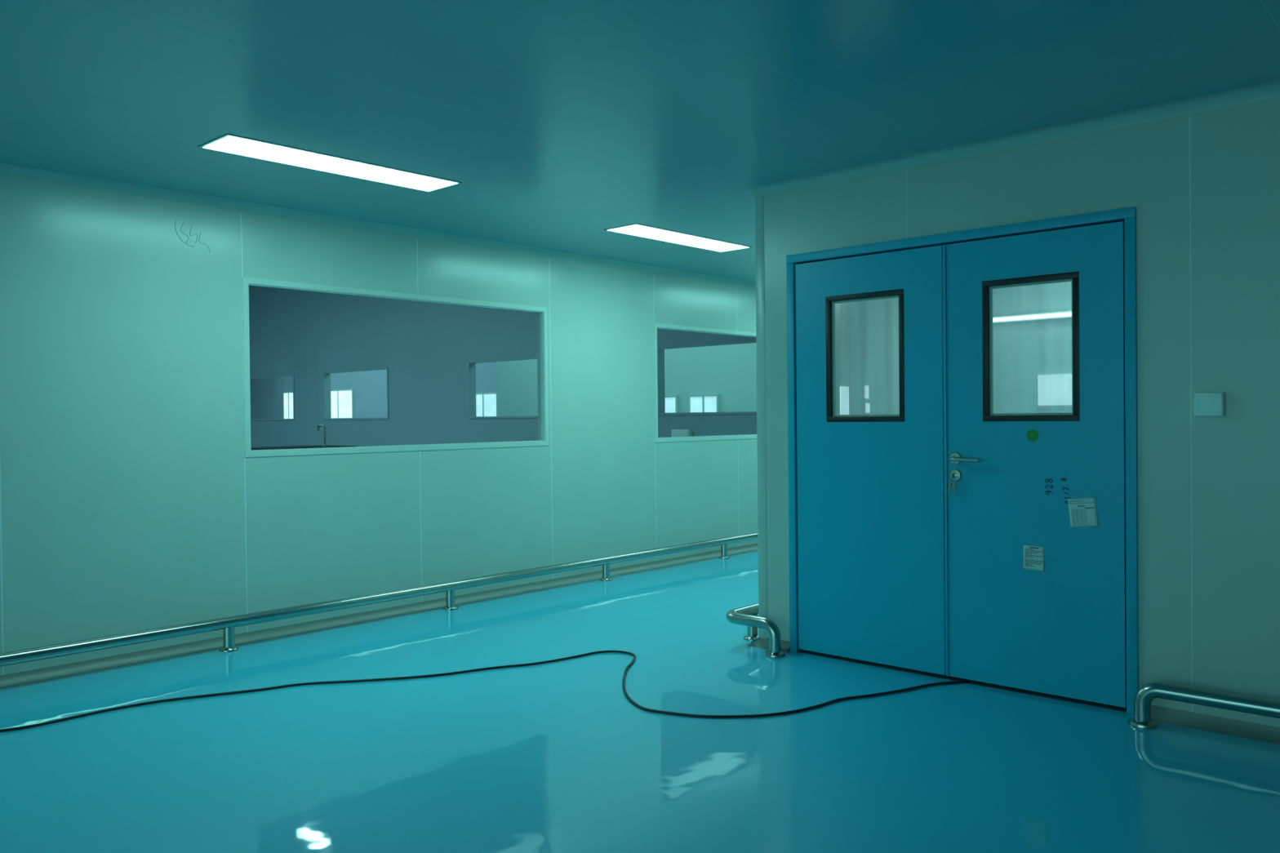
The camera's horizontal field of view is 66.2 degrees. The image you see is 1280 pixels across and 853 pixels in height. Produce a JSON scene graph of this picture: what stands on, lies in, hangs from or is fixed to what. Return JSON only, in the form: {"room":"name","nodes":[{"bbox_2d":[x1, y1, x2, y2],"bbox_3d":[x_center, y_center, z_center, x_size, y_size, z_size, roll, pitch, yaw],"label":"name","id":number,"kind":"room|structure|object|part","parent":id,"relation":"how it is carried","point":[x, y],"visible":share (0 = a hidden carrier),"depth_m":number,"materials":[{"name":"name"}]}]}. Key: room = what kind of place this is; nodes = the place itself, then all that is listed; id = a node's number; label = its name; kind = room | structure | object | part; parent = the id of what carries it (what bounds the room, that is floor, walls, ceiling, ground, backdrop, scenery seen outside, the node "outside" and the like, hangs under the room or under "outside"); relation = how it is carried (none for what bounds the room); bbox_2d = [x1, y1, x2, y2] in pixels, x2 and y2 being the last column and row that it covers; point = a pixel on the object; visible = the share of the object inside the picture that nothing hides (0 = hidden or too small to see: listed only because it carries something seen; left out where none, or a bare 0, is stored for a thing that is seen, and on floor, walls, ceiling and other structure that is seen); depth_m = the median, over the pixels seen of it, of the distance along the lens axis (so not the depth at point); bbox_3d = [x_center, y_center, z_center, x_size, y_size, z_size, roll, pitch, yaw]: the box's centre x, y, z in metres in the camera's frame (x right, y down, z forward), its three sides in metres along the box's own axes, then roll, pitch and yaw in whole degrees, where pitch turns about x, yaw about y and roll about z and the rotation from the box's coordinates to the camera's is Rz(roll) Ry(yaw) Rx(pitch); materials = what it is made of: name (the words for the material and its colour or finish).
{"room":"clean room","nodes":[
{"label":"clean room","id":0,"kind":"room"},
{"bbox_2d":[249,361,497,418],"bbox_3d":[-3.321,-1.053,23.424,25.470,4.200,0.100,0,1,42],"label":"wall","id":1,"kind":"structure","parent":0,"point":[370,387],"depth_m":27.58,"materials":[{"name":"paint"}]},
{"bbox_2d":[282,391,293,418],"bbox_3d":[-10.768,-0.490,30.150,0.680,1.160,0.050,0,1,42],"label":"window","id":2,"kind":"structure","parent":1,"relation":"in","point":[287,397],"depth_m":30.19,"materials":[{"name":"white"}]},
{"bbox_2d":[330,388,354,417],"bbox_3d":[-8.662,-0.485,28.223,1.590,1.150,0.050,0,1,42],"label":"window","id":3,"kind":"structure","parent":1,"relation":"in","point":[342,401],"depth_m":28.06,"materials":[{"name":"white"}]},
{"bbox_2d":[475,391,497,416],"bbox_3d":[-3.781,-0.367,23.757,1.100,0.910,0.050,0,1,42],"label":"window","id":4,"kind":"structure","parent":1,"relation":"in","point":[486,402],"depth_m":23.67,"materials":[{"name":"white"}]},
{"bbox_2d":[0,175,758,675],"bbox_3d":[-1.348,-0.043,6.656,0.083,2.500,20.000,0,1,42],"label":"wall","id":5,"kind":"structure","parent":0,"point":[131,500],"depth_m":5.58,"materials":[{"name":"paint"}]},
{"bbox_2d":[0,162,755,288],"bbox_3d":[-1.313,-1.268,6.600,0.051,0.050,20.000,0,1,42],"label":"trim","id":6,"kind":"structure","parent":5,"relation":"attached to","point":[6,170],"depth_m":5.93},
{"bbox_2d":[0,543,758,688],"bbox_3d":[-1.288,1.182,6.626,0.051,0.050,20.000,0,1,42],"label":"baseboard","id":7,"kind":"structure","parent":5,"relation":"attached to","point":[86,666],"depth_m":5.91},
{"bbox_2d":[242,276,548,457],"bbox_3d":[-1.488,-0.354,6.473,0.044,1.030,2.330,0,1,42],"label":"window","id":8,"kind":"structure","parent":5,"relation":"in","point":[246,282],"depth_m":6.27,"materials":[{"name":"metal"}]},
{"bbox_2d":[653,323,756,442],"bbox_3d":[0.875,-0.381,9.055,0.044,1.000,2.270,0,1,42],"label":"window","id":9,"kind":"structure","parent":5,"relation":"in","point":[656,326],"depth_m":8.53,"materials":[{"name":"metal"}]},
{"bbox_2d":[248,285,756,447],"bbox_3d":[-7.371,-0.965,18.998,25.470,4.200,0.100,0,1,42],"label":"wall partition","id":10,"kind":"structure","parent":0,"point":[426,348],"depth_m":15.71,"materials":[{"name":"paint"}]},
{"bbox_2d":[249,373,294,420],"bbox_3d":[-7.063,-0.540,18.721,2.100,0.850,0.125,0,1,42],"label":"window","id":11,"kind":"structure","parent":10,"relation":"in","point":[287,375],"depth_m":18.29,"materials":[{"name":"metal"}]},
{"bbox_2d":[323,367,389,420],"bbox_3d":[-4.780,-0.540,16.631,2.010,0.850,0.125,0,1,42],"label":"window","id":12,"kind":"structure","parent":10,"relation":"in","point":[326,375],"depth_m":17.20,"materials":[{"name":"metal"}]},
{"bbox_2d":[467,355,537,418],"bbox_3d":[-1.759,-0.541,13.866,2.000,0.850,0.125,0,1,42],"label":"window","id":13,"kind":"structure","parent":10,"relation":"in","point":[471,364],"depth_m":14.48,"materials":[{"name":"metal"}]},
{"bbox_2d":[671,429,692,437],"bbox_3d":[0.494,0.159,11.707,0.280,0.250,0.067,0,1,42],"label":"wall panel","id":14,"kind":"object","parent":10,"relation":"attached to","point":[674,433],"visible":0.41,"depth_m":11.66,"materials":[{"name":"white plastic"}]},
{"bbox_2d":[657,339,756,415],"bbox_3d":[0.996,-0.557,11.344,2.050,0.840,0.125,0,1,42],"label":"window","id":15,"kind":"structure","parent":10,"relation":"in","point":[660,349],"depth_m":11.85,"materials":[{"name":"metal"}]},
{"bbox_2d":[496,342,756,416],"bbox_3d":[0.858,-1.025,16.888,10.260,4.200,0.100,0,1,42],"label":"wall","id":16,"kind":"structure","parent":0,"point":[729,371],"depth_m":16.77,"materials":[{"name":"paint"}]},
{"bbox_2d":[665,395,679,413],"bbox_3d":[0.416,-0.314,17.205,0.660,0.460,0.050,0,1,42],"label":"window","id":17,"kind":"structure","parent":16,"relation":"in","point":[672,402],"depth_m":17.06,"materials":[{"name":"white"}]},
{"bbox_3d":[0.419,-0.314,17.209,0.580,0.380,0.020,0,1,42],"label":"glass pane","id":18,"kind":"part","parent":17,"relation":"part of","materials":[{"name":"white"}]},
{"bbox_2d":[688,393,719,412],"bbox_3d":[1.080,-0.314,16.597,0.660,0.460,0.050,0,1,42],"label":"window","id":19,"kind":"structure","parent":16,"relation":"in","point":[696,402],"depth_m":16.58,"materials":[{"name":"white"}]},
{"bbox_3d":[1.083,-0.315,16.601,0.580,0.380,0.020,0,1,42],"label":"glass pane","id":20,"kind":"part","parent":19,"relation":"part of","materials":[{"name":"white"}]},
{"bbox_2d":[0,550,1279,852],"bbox_3d":[2.002,1.256,3.616,9.130,0.100,20.200,0,1,42],"label":"floor","id":21,"kind":"structure","parent":0,"point":[555,757],"depth_m":3.67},
{"bbox_2d":[0,532,758,666],"bbox_3d":[0.075,1.087,7.953,0.100,0.182,14.200,0,1,42],"label":"guard rail","id":22,"kind":"object","parent":21,"relation":"on","point":[228,624],"visible":0.85,"depth_m":5.80,"materials":[{"name":"silver metal"}]},
{"bbox_3d":[-2.261,1.158,5.401,0.058,0.136,0.058,0,1,42],"label":"post","id":23,"kind":"part","parent":22,"relation":"part of","materials":[{"name":"silver metal"}]},
{"bbox_3d":[-1.255,1.136,6.500,0.058,0.136,0.058,0,1,42],"label":"post","id":24,"kind":"part","parent":22,"relation":"part of","materials":[{"name":"silver metal"}]},
{"bbox_3d":[-0.263,1.114,7.584,0.058,0.136,0.058,0,1,42],"label":"post","id":25,"kind":"part","parent":22,"relation":"part of","materials":[{"name":"silver metal"}]},
{"bbox_3d":[0.743,1.092,8.683,0.058,0.136,0.058,0,1,42],"label":"post","id":26,"kind":"part","parent":22,"relation":"part of","materials":[{"name":"silver metal"}]},
{"bbox_2d":[0,650,968,732],"bbox_3d":[-0.858,1.218,4.536,4.817,0.012,1.243,-1,1,-8],"label":"power cable","id":27,"kind":"object","parent":21,"relation":"on","point":[628,698],"visible":1,"depth_m":4.46,"materials":[{"name":"black rubber"}]},
{"bbox_2d":[725,603,785,657],"bbox_3d":[3.523,1.041,8.464,0.418,0.192,8.788,0,1,42],"label":"guard rail","id":28,"kind":"object","parent":21,"relation":"on","point":[747,615],"visible":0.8,"depth_m":5.22,"materials":[{"name":"silver metal"}]},
{"bbox_3d":[0.634,1.127,5.543,0.058,0.136,0.058,0,1,42],"label":"post","id":29,"kind":"part","parent":28,"relation":"part of","materials":[{"name":"silver metal"}]},
{"bbox_2d":[1128,682,1279,728],"bbox_3d":[3.654,1.110,2.460,4.531,0.182,0.106,0,1,42],"label":"guard rail","id":30,"kind":"object","parent":21,"relation":"on","point":[1146,694],"visible":1,"depth_m":3.81,"materials":[{"name":"silver metal"}]},
{"bbox_2d":[0,0,1279,282],"bbox_3d":[1.976,-1.344,3.588,9.130,0.100,20.200,0,1,42],"label":"ceiling","id":31,"kind":"structure","parent":0,"point":[560,123],"depth_m":3.70,"materials":[{"name":"paint"}]},
{"bbox_2d":[197,133,462,191],"bbox_3d":[-1.464,-1.269,4.792,0.293,0.005,1.253,0,1,42],"label":"recessed light","id":32,"kind":"object","parent":31,"relation":"in","point":[227,143],"visible":1,"depth_m":4.71,"materials":[{"name":"white plastic"}]},
{"bbox_2d":[604,223,751,252],"bbox_3d":[0.292,-1.309,6.858,0.293,0.005,1.253,0,1,42],"label":"recessed light","id":33,"kind":"object","parent":31,"relation":"in","point":[635,229],"visible":1,"depth_m":6.80,"materials":[{"name":"white plastic"}]},
{"bbox_2d":[755,195,840,639],"bbox_3d":[3.902,-0.120,8.898,0.060,2.500,9.602,0,1,42],"label":"wall","id":34,"kind":"structure","parent":0,"point":[759,200],"depth_m":5.36,"materials":[{"name":"paint"}]},
{"bbox_2d":[746,635,789,653],"bbox_3d":[3.932,1.105,8.862,0.256,0.050,9.651,0,1,42],"label":"baseboard","id":35,"kind":"structure","parent":34,"relation":"attached to","point":[762,643],"depth_m":5.34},
{"bbox_2d":[840,386,840,414],"bbox_3d":[1.321,-0.163,6.028,0.007,0.180,0.340,0,1,42],"label":"window","id":36,"kind":"structure","parent":34,"relation":"in","point":[840,386],"depth_m":5.90,"materials":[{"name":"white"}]},
{"bbox_2d":[742,79,1279,198],"bbox_3d":[6.287,-1.345,6.656,6.713,0.052,9.653,0,1,42],"label":"trim","id":37,"kind":"structure","parent":34,"relation":"attached to","point":[1268,90],"depth_m":4.31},
{"bbox_2d":[764,97,1279,727],"bbox_3d":[3.152,-0.051,3.147,6.600,2.500,0.100,0,1,42],"label":"wall","id":38,"kind":"structure","parent":0,"point":[1203,187],"depth_m":3.96,"materials":[{"name":"paint"}]},
{"bbox_2d":[786,206,1138,714],"bbox_3d":[1.446,0.145,4.675,1.720,2.110,0.176,0,1,42],"label":"door","id":39,"kind":"structure","parent":38,"relation":"in","point":[890,568],"depth_m":4.56,"materials":[{"name":"blue paint"}]},
{"bbox_2d":[840,297,899,414],"bbox_3d":[1.323,-0.394,5.627,0.373,0.651,0.045,0,1,42],"label":"window pane","id":40,"kind":"object","parent":39,"relation":"in","point":[869,329],"depth_m":5.64,"materials":[{"name":"glass"}]},
{"bbox_2d":[947,473,955,494],"bbox_3d":[1.455,0.268,4.591,0.034,0.099,0.024,0,1,12],"label":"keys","id":41,"kind":"object","parent":39,"relation":"hanging from","point":[950,484],"visible":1,"depth_m":4.59,"materials":[{"name":"metal"}]},
{"bbox_3d":[1.498,0.151,4.550,0.165,0.060,0.062,0,1,42],"label":"handle","id":42,"kind":"part","parent":39,"relation":"part of","materials":[{"name":"metal"}]},
{"bbox_2d":[992,281,1071,413],"bbox_3d":[2.003,-0.393,5.005,0.397,0.648,0.045,0,1,42],"label":"window pane","id":43,"kind":"object","parent":39,"relation":"in","point":[1032,333],"depth_m":4.99,"materials":[{"name":"glass"}]},
{"bbox_2d":[1026,429,1038,441],"bbox_3d":[1.744,0.040,4.364,0.054,0.054,0.001,0,1,42],"label":"round sticker","id":44,"kind":"object","parent":39,"relation":"attached to","point":[1032,435],"visible":1,"depth_m":4.36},
{"bbox_2d":[1023,545,1044,571],"bbox_3d":[1.750,0.586,4.366,0.091,0.109,0.003,0,1,42],"label":"paper note","id":45,"kind":"object","parent":39,"relation":"attached to","point":[1033,556],"visible":1,"depth_m":4.37,"materials":[{"name":"white paper"}]},
{"bbox_2d":[1067,497,1097,527],"bbox_3d":[1.902,0.370,4.222,0.125,0.133,0.003,0,1,42],"label":"paper note","id":46,"kind":"object","parent":39,"relation":"attached to","point":[1082,512],"visible":1,"depth_m":4.22,"materials":[{"name":"white paper"}]},
{"bbox_2d":[1194,391,1224,416],"bbox_3d":[2.249,-0.088,3.881,0.104,0.096,0.034,0,1,42],"label":"wall socket","id":47,"kind":"object","parent":38,"relation":"attached to","point":[1208,403],"visible":1,"depth_m":3.87,"materials":[{"name":"white plastic"}]},
{"bbox_2d":[1151,705,1279,744],"bbox_3d":[3.805,1.175,2.472,4.725,0.050,0.051,0,1,42],"label":"baseboard","id":48,"kind":"structure","parent":38,"relation":"attached to","point":[1260,732],"depth_m":3.88,"materials":[{"name":"metal"}]},
{"bbox_3d":[-9.409,1.230,16.772,25.470,0.100,18.000,0,1,42],"label":"floor","id":49,"kind":"structure","parent":0,"visible":0},
{"bbox_2d":[250,424,356,449],"bbox_3d":[-5.014,0.595,11.110,0.800,1.204,3.600,0,1,42],"label":"bench","id":50,"kind":"object","parent":49,"relation":"on","point":[324,445],"visible":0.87,"depth_m":11.98,"materials":[{"name":"stone"}]},
{"bbox_2d":[316,424,327,446],"bbox_3d":[-3.903,0.108,12.049,0.199,0.274,0.070,0,1,42],"label":"tap","id":51,"kind":"object","parent":50,"relation":"on","point":[324,444],"depth_m":12.00,"materials":[{"name":"silver metal"}]}
]}

